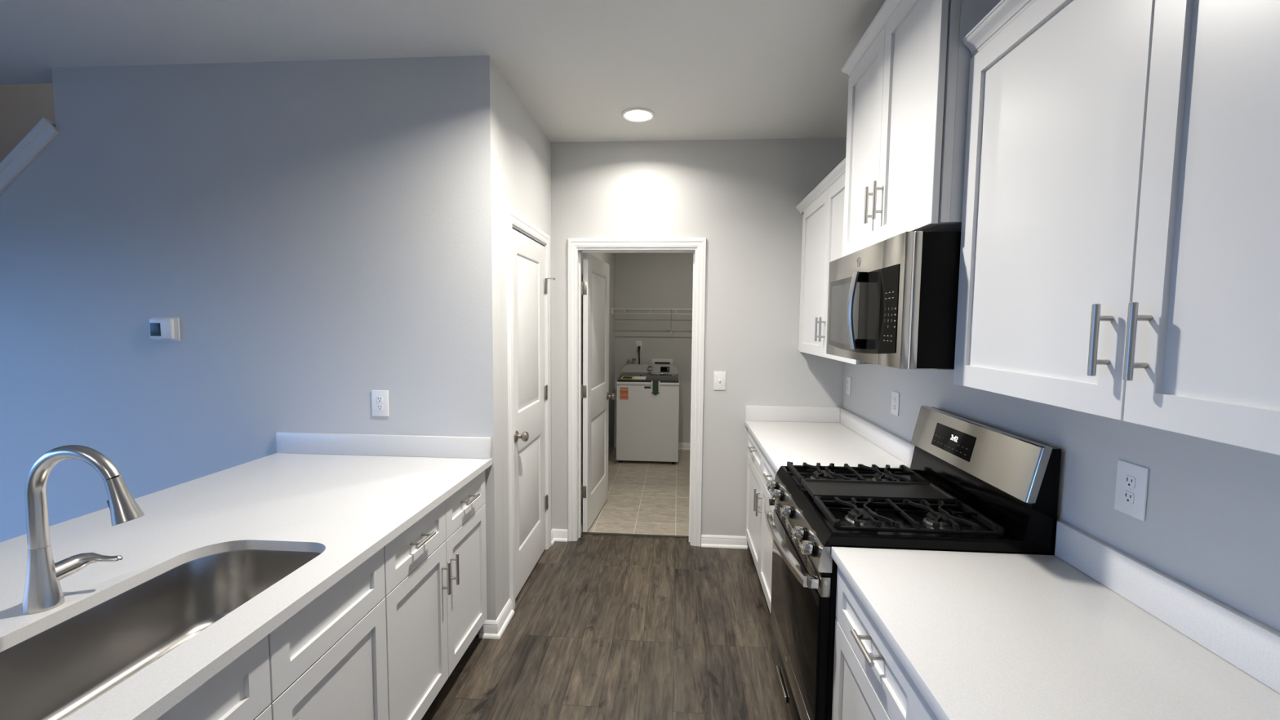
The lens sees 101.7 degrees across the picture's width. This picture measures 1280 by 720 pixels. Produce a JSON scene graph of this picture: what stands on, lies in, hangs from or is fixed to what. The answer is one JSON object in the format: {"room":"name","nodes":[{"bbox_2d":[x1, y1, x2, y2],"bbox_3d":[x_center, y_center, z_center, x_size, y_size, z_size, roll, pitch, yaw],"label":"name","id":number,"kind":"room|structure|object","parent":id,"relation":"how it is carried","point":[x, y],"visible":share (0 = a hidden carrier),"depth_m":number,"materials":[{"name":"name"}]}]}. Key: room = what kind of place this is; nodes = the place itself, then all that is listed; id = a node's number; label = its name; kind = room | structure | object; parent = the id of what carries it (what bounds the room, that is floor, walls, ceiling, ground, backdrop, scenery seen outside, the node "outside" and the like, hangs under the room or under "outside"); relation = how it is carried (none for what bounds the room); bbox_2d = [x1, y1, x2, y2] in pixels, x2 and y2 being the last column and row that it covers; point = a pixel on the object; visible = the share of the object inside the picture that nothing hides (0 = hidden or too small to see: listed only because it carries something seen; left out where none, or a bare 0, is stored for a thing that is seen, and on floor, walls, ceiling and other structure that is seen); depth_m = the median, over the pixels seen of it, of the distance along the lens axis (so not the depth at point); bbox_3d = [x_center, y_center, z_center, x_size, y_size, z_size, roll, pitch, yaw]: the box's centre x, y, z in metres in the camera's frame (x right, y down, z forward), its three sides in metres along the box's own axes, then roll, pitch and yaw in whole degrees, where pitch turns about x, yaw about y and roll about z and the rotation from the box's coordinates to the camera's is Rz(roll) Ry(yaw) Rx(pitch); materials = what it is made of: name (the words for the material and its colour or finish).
{"room":"kitchen","nodes":[
{"label":"kitchen","id":0,"kind":"room"},
{"bbox_2d":[0,55,503,635],"bbox_3d":[-2.878,-1.050,3.163,4.471,4.700,1.180,1,4,4],"label":"wall","id":1,"kind":"structure","parent":0,"point":[320,236],"depth_m":2.54,"materials":[{"name":"grey paint"}]},
{"bbox_2d":[0,117,58,193],"bbox_3d":[-3.951,-0.259,2.763,2.183,1.893,0.159,1,4,4],"label":"trim","id":2,"kind":"structure","parent":1,"relation":"attached to","point":[45,131],"depth_m":2.57,"materials":[{"name":"white wood"}]},
{"bbox_2d":[149,317,180,341],"bbox_3d":[-2.358,-0.153,2.581,0.144,0.116,0.027,1,4,4],"label":"thermostat","id":3,"kind":"object","parent":1,"relation":"attached to","point":[167,329],"visible":1,"depth_m":2.57,"materials":[{"name":"white plastic"}]},
{"bbox_2d":[371,390,388,416],"bbox_3d":[-1.265,0.210,2.536,0.084,0.128,0.008,1,4,4],"label":"wall outlet","id":4,"kind":"object","parent":1,"relation":"attached to","point":[380,398],"visible":1,"depth_m":2.53,"materials":[{"name":"white plastic"}]},
{"bbox_2d":[376,396,382,402],"bbox_3d":[-1.265,0.191,2.532,0.029,0.027,0.002,1,4,4],"label":"receptacle","id":5,"kind":"object","parent":4,"relation":"attached to","point":[379,399],"depth_m":2.53,"materials":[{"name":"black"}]},
{"bbox_2d":[377,404,382,409],"bbox_3d":[-1.266,0.230,2.534,0.029,0.027,0.002,1,4,4],"label":"receptacle","id":6,"kind":"object","parent":4,"relation":"attached to","point":[380,406],"depth_m":2.53,"materials":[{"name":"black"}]},
{"bbox_2d":[275,431,491,458],"bbox_3d":[-1.258,0.416,2.544,1.081,0.102,0.019,1,4,4],"label":"backsplash","id":7,"kind":"structure","parent":1,"relation":"attached to","point":[415,446],"depth_m":2.53,"materials":[{"name":"white stone"}]},
{"bbox_2d":[479,619,499,639],"bbox_3d":[-0.739,1.328,2.567,0.104,0.079,0.027,1,4,4],"label":"baseboard","id":8,"kind":"structure","parent":1,"relation":"attached to","point":[489,629],"depth_m":2.57,"materials":[{"name":"white wood"}]},
{"bbox_2d":[0,0,885,142],"bbox_3d":[-1.962,-1.377,1.127,6.584,0.120,10.850,1,4,4],"label":"ceiling","id":9,"kind":"structure","parent":0,"point":[705,69],"depth_m":2.30,"materials":[{"name":"white paint"}]},
{"bbox_2d":[621,107,654,122],"bbox_3d":[-0.011,-1.431,3.051,0.196,0.009,0.196,1,4,4],"label":"recessed light","id":10,"kind":"object","parent":9,"relation":"in","point":[637,114],"visible":1,"depth_m":3.04,"materials":[{"name":"white plastic"}]},
{"bbox_2d":[497,67,551,607],"bbox_3d":[-0.712,-0.059,3.119,0.115,2.769,1.038,1,4,4],"label":"wall","id":11,"kind":"structure","parent":0,"point":[524,148],"depth_m":2.75,"materials":[{"name":"grey paint"}]},
{"bbox_2d":[496,598,514,638],"bbox_3d":[-0.693,1.321,2.669,0.027,0.079,0.236,1,4,4],"label":"baseboard","id":12,"kind":"structure","parent":11,"relation":"attached to","point":[507,613],"depth_m":2.67,"materials":[{"name":"white wood"}]},
{"bbox_2d":[506,208,551,610],"bbox_3d":[-0.703,0.261,3.140,0.128,2.126,0.846,1,4,4],"label":"trim","id":13,"kind":"structure","parent":11,"relation":"attached to","point":[514,221],"depth_m":2.79,"materials":[{"name":"white wood"}]},
{"bbox_2d":[511,228,555,599],"bbox_3d":[-0.643,0.295,3.146,0.106,2.035,0.716,1,4,4],"label":"door","id":14,"kind":"structure","parent":11,"relation":"in","point":[530,286],"depth_m":3.11,"materials":[{"name":"white wood"}]},
{"bbox_2d":[551,528,555,545],"bbox_3d":[-0.619,1.250,3.679,0.027,0.079,0.097,1,4,4],"label":"baseboard","id":15,"kind":"structure","parent":11,"relation":"attached to","point":[553,540],"depth_m":3.68,"materials":[{"name":"white wood"}]},
{"bbox_2d":[581,252,615,511],"bbox_3d":[-0.452,-0.200,5.126,0.100,2.769,2.779,1,4,4],"label":"wall","id":16,"kind":"structure","parent":0,"point":[609,258],"depth_m":6.02,"materials":[{"name":"grey paint"}]},
{"bbox_2d":[421,447,789,719],"bbox_3d":[-1.980,1.470,1.330,6.600,0.050,10.850,1,4,4],"label":"floor","id":17,"kind":"structure","parent":0,"point":[602,627],"depth_m":2.62,"materials":[{"name":"wood"}]},
{"bbox_2d":[155,546,388,719],"bbox_3d":[-1.136,1.027,1.228,0.656,0.863,0.927,1,4,4],"label":"base cabinet","id":18,"kind":"object","parent":17,"relation":"on","point":[327,660],"visible":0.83,"depth_m":1.35,"materials":[{"name":"white wood"}]},
{"bbox_2d":[383,470,487,719],"bbox_3d":[-1.069,0.963,2.133,0.656,0.863,0.886,1,4,4],"label":"base cabinet","id":19,"kind":"object","parent":17,"relation":"on","point":[435,570],"visible":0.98,"depth_m":1.99,"materials":[{"name":"white wood"}]},
{"bbox_2d":[0,431,492,719],"bbox_3d":[-1.325,0.498,1.600,1.086,0.132,1.919,1,4,4],"label":"countertop","id":20,"kind":"structure","parent":19,"relation":"on","point":[343,498],"depth_m":1.62,"materials":[{"name":"white stone"}]},
{"bbox_2d":[22,444,144,613],"bbox_3d":[-1.250,0.374,1.208,0.281,0.376,0.142,1,4,4],"label":"faucet","id":21,"kind":"object","parent":20,"relation":"on","point":[43,592],"visible":1,"depth_m":1.16,"materials":[{"name":"silver metal"}]},
{"bbox_2d":[0,549,320,719],"bbox_3d":[-1.117,0.702,1.182,0.416,0.210,0.800,1,4,4],"label":"sink","id":22,"kind":"object","parent":20,"relation":"in","point":[54,673],"visible":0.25,"depth_m":1.31,"materials":[{"name":"silver metal"}]},
{"bbox_2d":[616,364,679,464],"bbox_3d":[0.105,0.597,6.016,0.688,1.061,0.658,1,4,4],"label":"washing machine","id":23,"kind":"object","parent":17,"relation":"on","point":[647,395],"visible":1,"depth_m":5.71,"materials":[{"name":"white metal"}]},
{"bbox_2d":[745,429,776,613],"bbox_3d":[0.983,0.923,2.956,0.664,0.863,1.251,1,4,4],"label":"base cabinet","id":24,"kind":"object","parent":17,"relation":"on","point":[760,471],"visible":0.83,"depth_m":2.99,"materials":[{"name":"white wood"}]},
{"bbox_2d":[744,405,915,472],"bbox_3d":[0.996,0.426,2.914,0.649,0.132,1.265,1,4,4],"label":"countertop","id":25,"kind":"structure","parent":24,"relation":"on","point":[797,435],"depth_m":2.96,"materials":[{"name":"white stone"}]},
{"bbox_2d":[831,566,938,719],"bbox_3d":[0.858,1.044,1.246,0.664,0.863,0.621,1,4,4],"label":"base cabinet","id":26,"kind":"object","parent":17,"relation":"on","point":[871,682],"visible":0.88,"depth_m":1.31,"materials":[{"name":"white wood"}]},
{"bbox_2d":[764,405,1061,719],"bbox_3d":[0.859,0.821,1.932,0.739,1.209,0.757,1,4,4],"label":"gas range","id":27,"kind":"object","parent":17,"relation":"on","point":[969,485],"visible":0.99,"depth_m":1.72,"materials":[{"name":"black paint"}]},
{"bbox_2d":[776,466,1027,554],"bbox_3d":[0.865,0.516,1.910,0.576,0.038,0.757,1,4,4],"label":"cooktop","id":28,"kind":"object","parent":27,"relation":"in","point":[827,535],"depth_m":1.64,"materials":[{"name":"black metal"}]},
{"bbox_3d":[0.812,1.088,0.628,0.664,0.863,0.615,1,4,4],"label":"base cabinet","id":29,"kind":"object","parent":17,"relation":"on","visible":0},
{"bbox_2d":[831,520,1279,719],"bbox_3d":[0.847,0.570,0.880,0.649,0.132,1.296,1,4,4],"label":"countertop","id":30,"kind":"structure","parent":29,"relation":"on","point":[1089,629],"depth_m":1.09,"materials":[{"name":"white stone"}]},
{"bbox_2d":[614,253,693,447],"bbox_3d":[0.680,-0.280,6.383,1.975,2.769,0.100,1,4,4],"label":"wall","id":31,"kind":"structure","parent":0,"point":[642,280],"depth_m":6.35,"materials":[{"name":"grey paint"}]},
{"bbox_2d":[626,357,635,364],"bbox_3d":[-0.107,0.134,6.392,0.113,0.329,0.055,1,4,4],"label":"valves","id":32,"kind":"object","parent":31,"relation":"attached to","point":[633,359],"visible":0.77,"depth_m":6.37,"materials":[{"name":"grey metal"}]},
{"bbox_2d":[635,341,642,350],"bbox_3d":[-0.012,-0.177,6.387,0.076,0.116,0.008,1,4,4],"label":"wall outlet","id":33,"kind":"object","parent":31,"relation":"attached to","point":[637,343],"visible":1,"depth_m":6.38,"materials":[{"name":"white plastic"}]},
{"bbox_2d":[637,346,640,364],"bbox_3d":[-0.014,0.065,6.384,0.034,0.468,0.031,1,4,4],"label":"power cord","id":34,"kind":"object","parent":31,"relation":"attached to","point":[638,347],"visible":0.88,"depth_m":6.36,"materials":[{"name":"black rubber"}]},
{"bbox_2d":[611,307,692,333],"bbox_3d":[0.662,-0.455,6.160,1.964,0.302,0.321,1,4,4],"label":"wire shelf","id":35,"kind":"object","parent":31,"relation":"attached to","point":[612,308],"visible":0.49,"depth_m":6.06,"materials":[{"name":"white metal"}]},
{"bbox_2d":[652,359,672,364],"bbox_3d":[0.273,0.037,6.379,0.253,0.100,0.012,1,4,4],"label":"outlet box","id":36,"kind":"object","parent":31,"relation":"attached to","point":[669,362],"visible":0.61,"depth_m":6.37,"materials":[{"name":"white plastic"}]},
{"bbox_2d":[678,442,689,449],"bbox_3d":[1.050,1.072,6.388,1.200,0.079,0.027,1,4,4],"label":"baseboard","id":37,"kind":"structure","parent":31,"relation":"attached to","point":[682,446],"depth_m":6.42,"materials":[{"name":"white wood"}]},
{"bbox_2d":[551,137,846,547],"bbox_3d":[-0.068,-0.091,3.650,3.134,2.769,0.115,1,4,4],"label":"wall","id":38,"kind":"structure","parent":0,"point":[742,197],"depth_m":3.52,"materials":[{"name":"grey paint"}]},
{"bbox_2d":[552,528,568,542],"bbox_3d":[-0.572,1.248,3.710,0.116,0.079,0.027,1,4,4],"label":"baseboard","id":39,"kind":"structure","parent":38,"relation":"attached to","point":[559,535],"depth_m":3.71,"materials":[{"name":"white wood"}]},
{"bbox_2d":[581,253,615,532],"bbox_3d":[-0.321,0.228,4.135,0.178,2.035,0.777,1,4,4],"label":"door","id":40,"kind":"structure","parent":38,"relation":"in","point":[595,395],"depth_m":4.00,"materials":[{"name":"white wood"}]},
{"bbox_2d":[582,532,688,537],"bbox_3d":[-0.033,1.282,3.818,0.792,0.004,0.026,1,4,4],"label":"trim","id":41,"kind":"structure","parent":38,"relation":"attached to","point":[594,533],"depth_m":3.81,"materials":[{"name":"grey"}]},
{"bbox_2d":[568,238,706,546],"bbox_3d":[-0.029,0.231,3.663,0.942,2.124,0.137,1,4,4],"label":"trim","id":42,"kind":"structure","parent":38,"relation":"attached to","point":[697,246],"depth_m":3.59,"materials":[{"name":"white wood"}]},
{"bbox_2d":[713,371,725,390],"bbox_3d":[0.545,0.143,3.555,0.082,0.128,0.017,1,4,4],"label":"light switch","id":43,"kind":"object","parent":38,"relation":"attached to","point":[719,377],"visible":1,"depth_m":3.56,"materials":[{"name":"white plastic"}]},
{"bbox_2d":[701,534,747,548],"bbox_3d":[0.587,1.265,3.626,0.319,0.079,0.027,1,4,4],"label":"baseboard","id":44,"kind":"structure","parent":38,"relation":"attached to","point":[707,540],"depth_m":3.63,"materials":[{"name":"white wood"}]},
{"bbox_2d":[745,405,839,422],"bbox_3d":[1.032,0.366,3.533,0.626,0.102,0.019,1,4,4],"label":"backsplash","id":45,"kind":"structure","parent":38,"relation":"attached to","point":[757,413],"depth_m":3.52,"materials":[{"name":"white stone"}]},
{"bbox_2d":[842,362,1279,631],"bbox_3d":[1.146,0.208,-0.384,0.120,2.769,7.774,1,4,4],"label":"wall","id":46,"kind":"structure","parent":0,"point":[1211,524],"depth_m":1.22,"materials":[{"name":"grey paint"}]},
{"bbox_2d":[795,157,874,364],"bbox_3d":[1.151,-0.494,2.865,0.358,0.952,1.208,1,4,4],"label":"upper cabinet","id":47,"kind":"object","parent":46,"relation":"attached to","point":[823,208],"visible":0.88,"depth_m":2.94,"materials":[{"name":"white wood"}]},
{"bbox_2d":[845,375,851,395],"bbox_3d":[1.356,0.166,3.393,0.008,0.118,0.082,1,4,4],"label":"wall outlet","id":48,"kind":"object","parent":46,"relation":"attached to","point":[848,378],"visible":1,"depth_m":3.38,"materials":[{"name":"white plastic"}]},
{"bbox_2d":[840,407,915,466],"bbox_3d":[1.310,0.415,2.890,0.020,0.102,1.265,1,4,4],"label":"backsplash","id":49,"kind":"structure","parent":46,"relation":"attached to","point":[896,446],"depth_m":2.82,"materials":[{"name":"white stone"}]},
{"bbox_2d":[890,391,899,416],"bbox_3d":[1.302,0.222,2.661,0.008,0.118,0.084,1,4,4],"label":"wall outlet","id":50,"kind":"object","parent":46,"relation":"attached to","point":[895,396],"visible":1,"depth_m":2.65,"materials":[{"name":"white plastic"}]},
{"bbox_2d":[840,0,1000,257],"bbox_3d":[1.041,-0.817,1.831,0.436,0.812,0.877,1,4,4],"label":"upper cabinet","id":51,"kind":"object","parent":46,"relation":"attached to","point":[908,73],"visible":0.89,"depth_m":1.65,"materials":[{"name":"white wood"}]},
{"bbox_2d":[826,231,961,369],"bbox_3d":[0.984,-0.188,1.852,0.534,0.404,0.754,1,4,4],"label":"microwave","id":52,"kind":"object","parent":51,"relation":"attached to","point":[892,302],"visible":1,"depth_m":1.52,"materials":[{"name":"silver metal"}]},
{"bbox_2d":[883,291,896,341],"bbox_3d":[0.755,-0.131,1.574,0.001,0.149,0.084,1,4,4],"label":"print","id":53,"kind":"object","parent":52,"relation":"attached to","point":[889,297],"depth_m":1.58,"materials":[{"name":"grey plastic"}]},
{"bbox_2d":[953,0,1279,455],"bbox_3d":[1.004,-0.363,0.879,0.358,0.949,1.144,1,4,4],"label":"upper cabinet","id":54,"kind":"object","parent":46,"relation":"attached to","point":[1120,248],"visible":1,"depth_m":0.92,"materials":[{"name":"white wood"}]},
{"bbox_2d":[1114,459,1149,520],"bbox_3d":[1.200,0.317,1.275,0.008,0.128,0.084,1,4,4],"label":"wall outlet","id":55,"kind":"object","parent":46,"relation":"attached to","point":[1131,482],"visible":1,"depth_m":1.27,"materials":[{"name":"white plastic"}]},
{"bbox_2d":[1123,490,1134,504],"bbox_3d":[1.197,0.336,1.277,0.002,0.027,0.029,1,4,4],"label":"receptacle","id":56,"kind":"object","parent":55,"relation":"attached to","point":[1128,495],"depth_m":1.28,"materials":[{"name":"white plastic"}]},
{"bbox_2d":[1124,475,1135,488],"bbox_3d":[1.198,0.297,1.274,0.002,0.027,0.029,1,4,4],"label":"receptacle","id":57,"kind":"object","parent":55,"relation":"attached to","point":[1129,480],"depth_m":1.27,"materials":[{"name":"white plastic"}]},
{"bbox_2d":[1054,520,1279,693],"bbox_3d":[1.161,0.559,0.857,0.020,0.102,1.296,1,4,4],"label":"backsplash","id":58,"kind":"structure","parent":46,"relation":"attached to","point":[1244,642],"depth_m":1.13,"materials":[{"name":"white stone"}]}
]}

